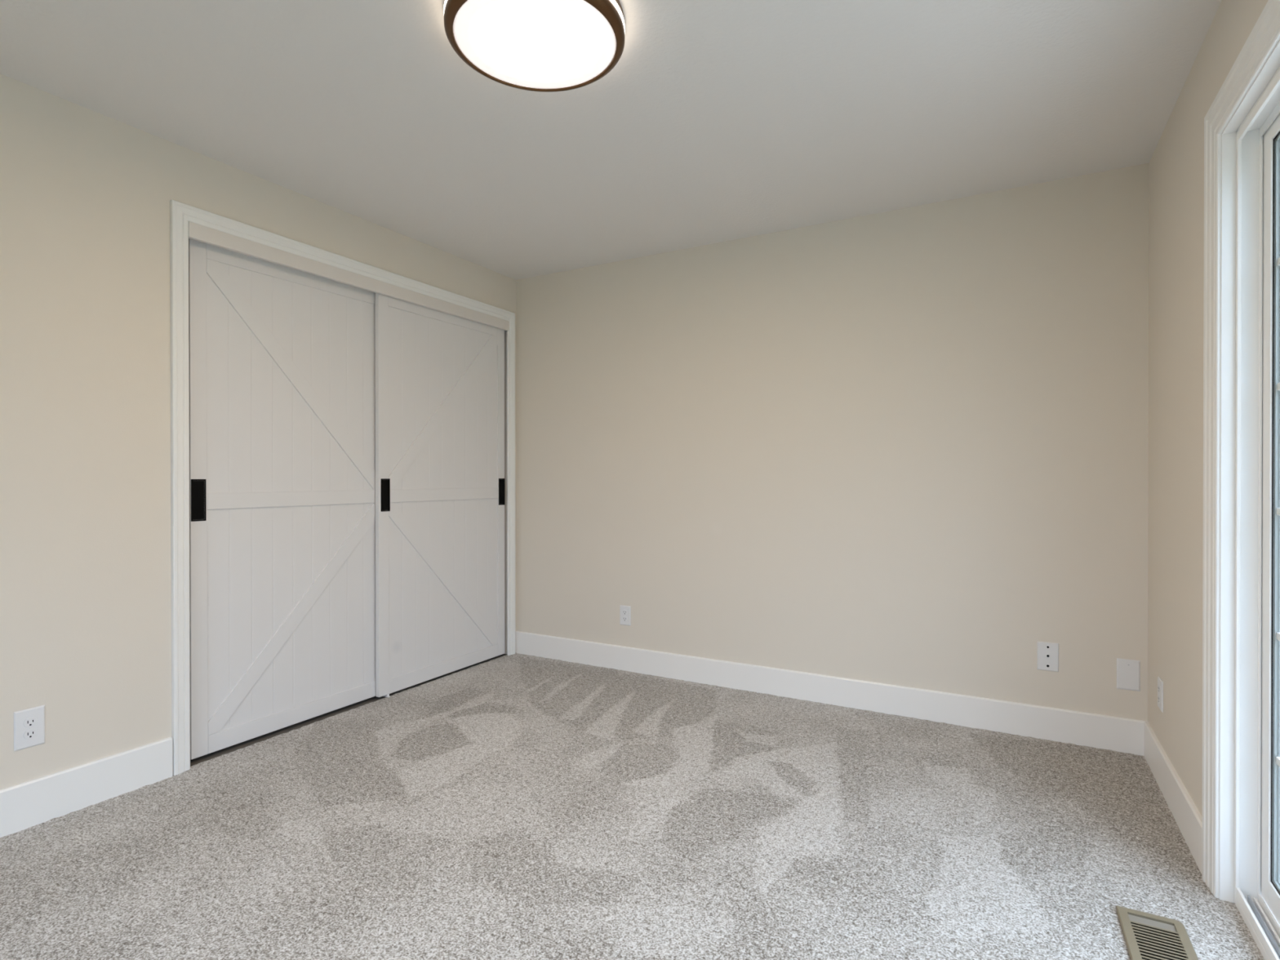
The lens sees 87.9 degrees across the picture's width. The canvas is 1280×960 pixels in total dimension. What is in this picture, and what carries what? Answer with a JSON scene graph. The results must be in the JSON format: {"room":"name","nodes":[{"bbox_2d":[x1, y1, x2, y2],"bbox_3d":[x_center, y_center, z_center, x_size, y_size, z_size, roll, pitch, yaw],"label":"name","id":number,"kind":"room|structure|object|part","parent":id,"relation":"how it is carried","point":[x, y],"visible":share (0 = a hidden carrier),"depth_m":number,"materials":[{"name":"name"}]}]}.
{"room":"empty bedroom","nodes":[
{"label":"empty bedroom","id":0,"kind":"room"},
{"bbox_2d":[0,73,516,789],"bbox_3d":[-2.149,-0.082,2.715,0.750,2.540,4.419,0,0,29],"label":"wall","id":1,"kind":"structure","parent":0,"point":[86,194],"depth_m":2.35,"materials":[{"name":"paint"}]},
{"bbox_2d":[13,704,44,751],"bbox_3d":[-2.010,0.817,2.187,0.007,0.128,0.080,0,0,29],"label":"wall outlet","id":2,"kind":"object","parent":1,"relation":"attached to","point":[28,723],"visible":1,"depth_m":2.18,"materials":[{"name":"white plastic"}]},
{"bbox_2d":[23,728,36,739],"bbox_3d":[-2.008,0.837,2.186,0.002,0.028,0.034,0,0,29],"label":"receptacle","id":3,"kind":"object","parent":2,"relation":"attached to","point":[28,734],"depth_m":2.19,"materials":[{"name":"white plastic"}]},
{"bbox_2d":[23,716,36,727],"bbox_3d":[-2.008,0.798,2.186,0.002,0.028,0.034,0,0,29],"label":"receptacle","id":4,"kind":"object","parent":2,"relation":"attached to","point":[28,722],"depth_m":2.18,"materials":[{"name":"white plastic"}]},
{"bbox_2d":[0,737,173,837],"bbox_3d":[-2.314,1.073,1.635,0.014,0.158,2.103,0,0,29],"label":"baseboard","id":5,"kind":"structure","parent":1,"relation":"attached to","point":[24,806],"depth_m":2.30,"materials":[{"name":"white paint"}]},
{"bbox_2d":[188,238,375,759],"bbox_3d":[-1.579,0.066,3.098,0.029,2.116,0.978,0,0,29],"label":"door","id":6,"kind":"structure","parent":1,"relation":"in","point":[282,359],"depth_m":2.99,"materials":[{"name":"paint"}]},
{"bbox_3d":[-1.795,0.082,2.693,0.014,0.170,0.057,0,0,29],"label":"flush pull","id":7,"kind":"part","parent":6,"relation":"part of","materials":[{"name":"black metal"}]},
{"bbox_3d":[-1.580,-0.951,3.094,0.026,0.083,0.849,0,0,29],"label":"rail","id":8,"kind":"part","parent":6,"relation":"part of","materials":[{"name":"white paint"}]},
{"bbox_3d":[-1.579,0.086,3.098,0.026,0.067,0.849,0,0,29],"label":"rail","id":9,"kind":"part","parent":6,"relation":"part of","materials":[{"name":"white paint"}]},
{"bbox_3d":[-1.579,1.086,3.102,0.026,0.076,0.849,0,0,29],"label":"rail","id":10,"kind":"part","parent":6,"relation":"part of","materials":[{"name":"white paint"}]},
{"bbox_2d":[169,200,515,775],"bbox_3d":[-1.366,0.027,3.468,0.148,2.214,2.022,0,0,29],"label":"door frame","id":11,"kind":"structure","parent":1,"relation":"attached to","point":[180,214],"depth_m":2.60,"materials":[{"name":"white paint"}]},
{"bbox_2d":[188,221,509,330],"bbox_3d":[-1.314,-0.988,3.440,0.022,0.060,1.908,0,0,29],"label":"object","id":12,"kind":"object","parent":1,"relation":"attached to","point":[197,232],"visible":1,"depth_m":3.14,"materials":[{"name":"white paint"}]},
{"bbox_2d":[374,292,504,697],"bbox_3d":[-1.120,0.063,3.853,0.029,2.116,0.978,0,0,29],"label":"door","id":13,"kind":"structure","parent":1,"relation":"in","point":[440,375],"depth_m":3.77,"materials":[{"name":"paint"}]},
{"bbox_3d":[-1.331,0.078,3.458,0.014,0.170,0.057,0,0,29],"label":"flush pull","id":14,"kind":"part","parent":13,"relation":"part of","materials":[{"name":"black metal"}]},
{"bbox_3d":[-1.121,-0.954,3.849,0.026,0.083,0.849,0,0,29],"label":"rail","id":15,"kind":"part","parent":13,"relation":"part of","materials":[{"name":"white paint"}]},
{"bbox_3d":[-1.120,1.083,3.858,0.026,0.076,0.849,0,0,29],"label":"rail","id":16,"kind":"part","parent":13,"relation":"part of","materials":[{"name":"white paint"}]},
{"bbox_3d":[-1.121,0.083,3.854,0.026,0.067,0.849,0,0,29],"label":"rail","id":17,"kind":"part","parent":13,"relation":"part of","materials":[{"name":"white paint"}]},
{"bbox_3d":[-0.890,0.075,4.251,0.014,0.170,0.057,0,0,29],"label":"flush pull","id":18,"kind":"part","parent":13,"relation":"part of","materials":[{"name":"black metal"}]},
{"bbox_2d":[0,0,1222,279],"bbox_3d":[-0.368,-1.349,1.720,3.585,0.100,4.419,0,0,29],"label":"ceiling","id":19,"kind":"structure","parent":0,"point":[714,121],"depth_m":2.31,"materials":[{"name":"white paint"}]},
{"bbox_2d":[444,0,625,92],"bbox_3d":[-0.293,-1.265,1.873,0.501,0.070,0.501,0,0,29],"label":"ceiling lamp","id":20,"kind":"object","parent":19,"relation":"attached to","point":[544,46],"visible":1,"depth_m":1.85,"materials":[{"name":"white glass"}]},
{"bbox_2d":[0,653,1264,959],"bbox_3d":[-0.361,1.142,1.726,3.380,0.005,4.199,0,0,29],"label":"floor","id":21,"kind":"structure","parent":0,"point":[515,806],"depth_m":2.09,"materials":[{"name":"carpet"}]},
{"bbox_2d":[1115,905,1199,959],"bbox_3d":[1.263,1.190,1.607,0.142,0.112,0.296,0,0,28],"label":"floor vent","id":22,"kind":"object","parent":21,"relation":"in","point":[1147,936],"visible":0.97,"depth_m":1.67,"materials":[{"name":"brown metal"}]},
{"bbox_3d":[1.312,1.137,1.701,0.097,0.002,0.029,0,0,28],"label":"damper plate","id":23,"kind":"part","parent":22,"relation":"part of","materials":[{"name":"beige metal"}]},
{"bbox_2d":[1129,920,1188,959],"bbox_3d":[1.255,1.135,1.593,0.098,0.003,0.211,0,0,28],"label":"grille","id":24,"kind":"object","parent":22,"relation":"attached to","point":[1180,934],"depth_m":1.63,"materials":[{"name":"brown metal"}]},
{"bbox_2d":[515,163,1149,720],"bbox_3d":[0.674,-0.077,3.600,3.325,2.460,0.130,0,0,29],"label":"wall","id":25,"kind":"structure","parent":0,"point":[908,446],"depth_m":3.28,"materials":[{"name":"paint"}]},
{"bbox_2d":[619,604,631,626],"bbox_3d":[-0.089,0.806,3.948,0.074,0.116,0.007,0,0,29],"label":"wall outlet","id":26,"kind":"object","parent":25,"relation":"attached to","point":[624,611],"visible":1,"depth_m":3.94,"materials":[{"name":"white plastic"}]},
{"bbox_2d":[622,616,627,621],"bbox_3d":[-0.090,0.826,3.946,0.034,0.028,0.002,0,0,29],"label":"receptacle","id":27,"kind":"object","parent":26,"relation":"attached to","point":[624,618],"depth_m":3.95,"materials":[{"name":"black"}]},
{"bbox_2d":[622,609,627,614],"bbox_3d":[-0.090,0.787,3.946,0.034,0.028,0.002,0,0,29],"label":"receptacle","id":28,"kind":"object","parent":26,"relation":"attached to","point":[624,611],"depth_m":3.95,"materials":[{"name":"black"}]},
{"bbox_2d":[515,631,1147,755],"bbox_3d":[0.639,1.068,3.541,3.325,0.150,0.014,0,0,29],"label":"baseboard","id":29,"kind":"structure","parent":25,"relation":"attached to","point":[1123,735],"depth_m":3.27,"materials":[{"name":"white paint"}]},
{"bbox_2d":[1037,641,1058,671],"bbox_3d":[1.786,0.773,2.905,0.080,0.124,0.010,0,0,29],"label":"cable plate","id":30,"kind":"object","parent":25,"relation":"attached to","point":[1047,652],"visible":1,"depth_m":2.90,"materials":[{"name":"white plastic"}]},
{"bbox_2d":[1116,657,1140,691],"bbox_3d":[2.037,0.813,2.768,0.080,0.128,0.007,0,0,29],"label":"blank plate","id":31,"kind":"object","parent":25,"relation":"attached to","point":[1128,671],"visible":1,"depth_m":2.77,"materials":[{"name":"white plastic"}]},
{"bbox_2d":[1147,0,1268,816],"bbox_3d":[1.142,-0.067,0.886,0.130,2.460,4.419,0,0,29],"label":"wall","id":32,"kind":"structure","parent":0,"point":[1176,163],"depth_m":2.22,"materials":[{"name":"paint"}]},
{"bbox_2d":[1157,675,1163,712],"bbox_3d":[1.959,0.806,2.499,0.007,0.116,0.080,0,0,29],"label":"wall outlet","id":33,"kind":"object","parent":32,"relation":"attached to","point":[1160,682],"visible":1,"depth_m":2.48,"materials":[{"name":"white plastic"}]},
{"bbox_2d":[1143,721,1202,873],"bbox_3d":[1.851,1.072,2.314,0.014,0.150,0.955,0,0,29],"label":"baseboard","id":34,"kind":"structure","parent":32,"relation":"attached to","point":[1188,818],"depth_m":2.22,"materials":[{"name":"white paint"}]},
{"bbox_2d":[1201,0,1279,898],"bbox_3d":[1.109,0.058,0.979,0.019,2.171,2.080,0,0,29],"label":"door frame","id":35,"kind":"structure","parent":32,"relation":"attached to","point":[1264,36],"depth_m":1.82,"materials":[{"name":"white paint"}]},
{"bbox_2d":[1219,40,1279,959],"bbox_3d":[1.190,0.118,0.934,0.167,2.110,1.898,0,0,29],"label":"door","id":36,"kind":"structure","parent":32,"relation":"in","point":[1250,647],"depth_m":1.76,"materials":[{"name":"white paint"}]},
{"bbox_3d":[1.201,1.133,0.926,0.136,0.080,1.888,0,0,29],"label":"sill","id":37,"kind":"part","parent":36,"relation":"part of","materials":[{"name":"white plastic"}]},
{"bbox_3d":[1.424,0.089,1.328,0.030,2.025,0.954,0,0,29],"label":"fixed sash","id":38,"kind":"part","parent":36,"relation":"part of","materials":[{"name":"white plastic"}]}
]}

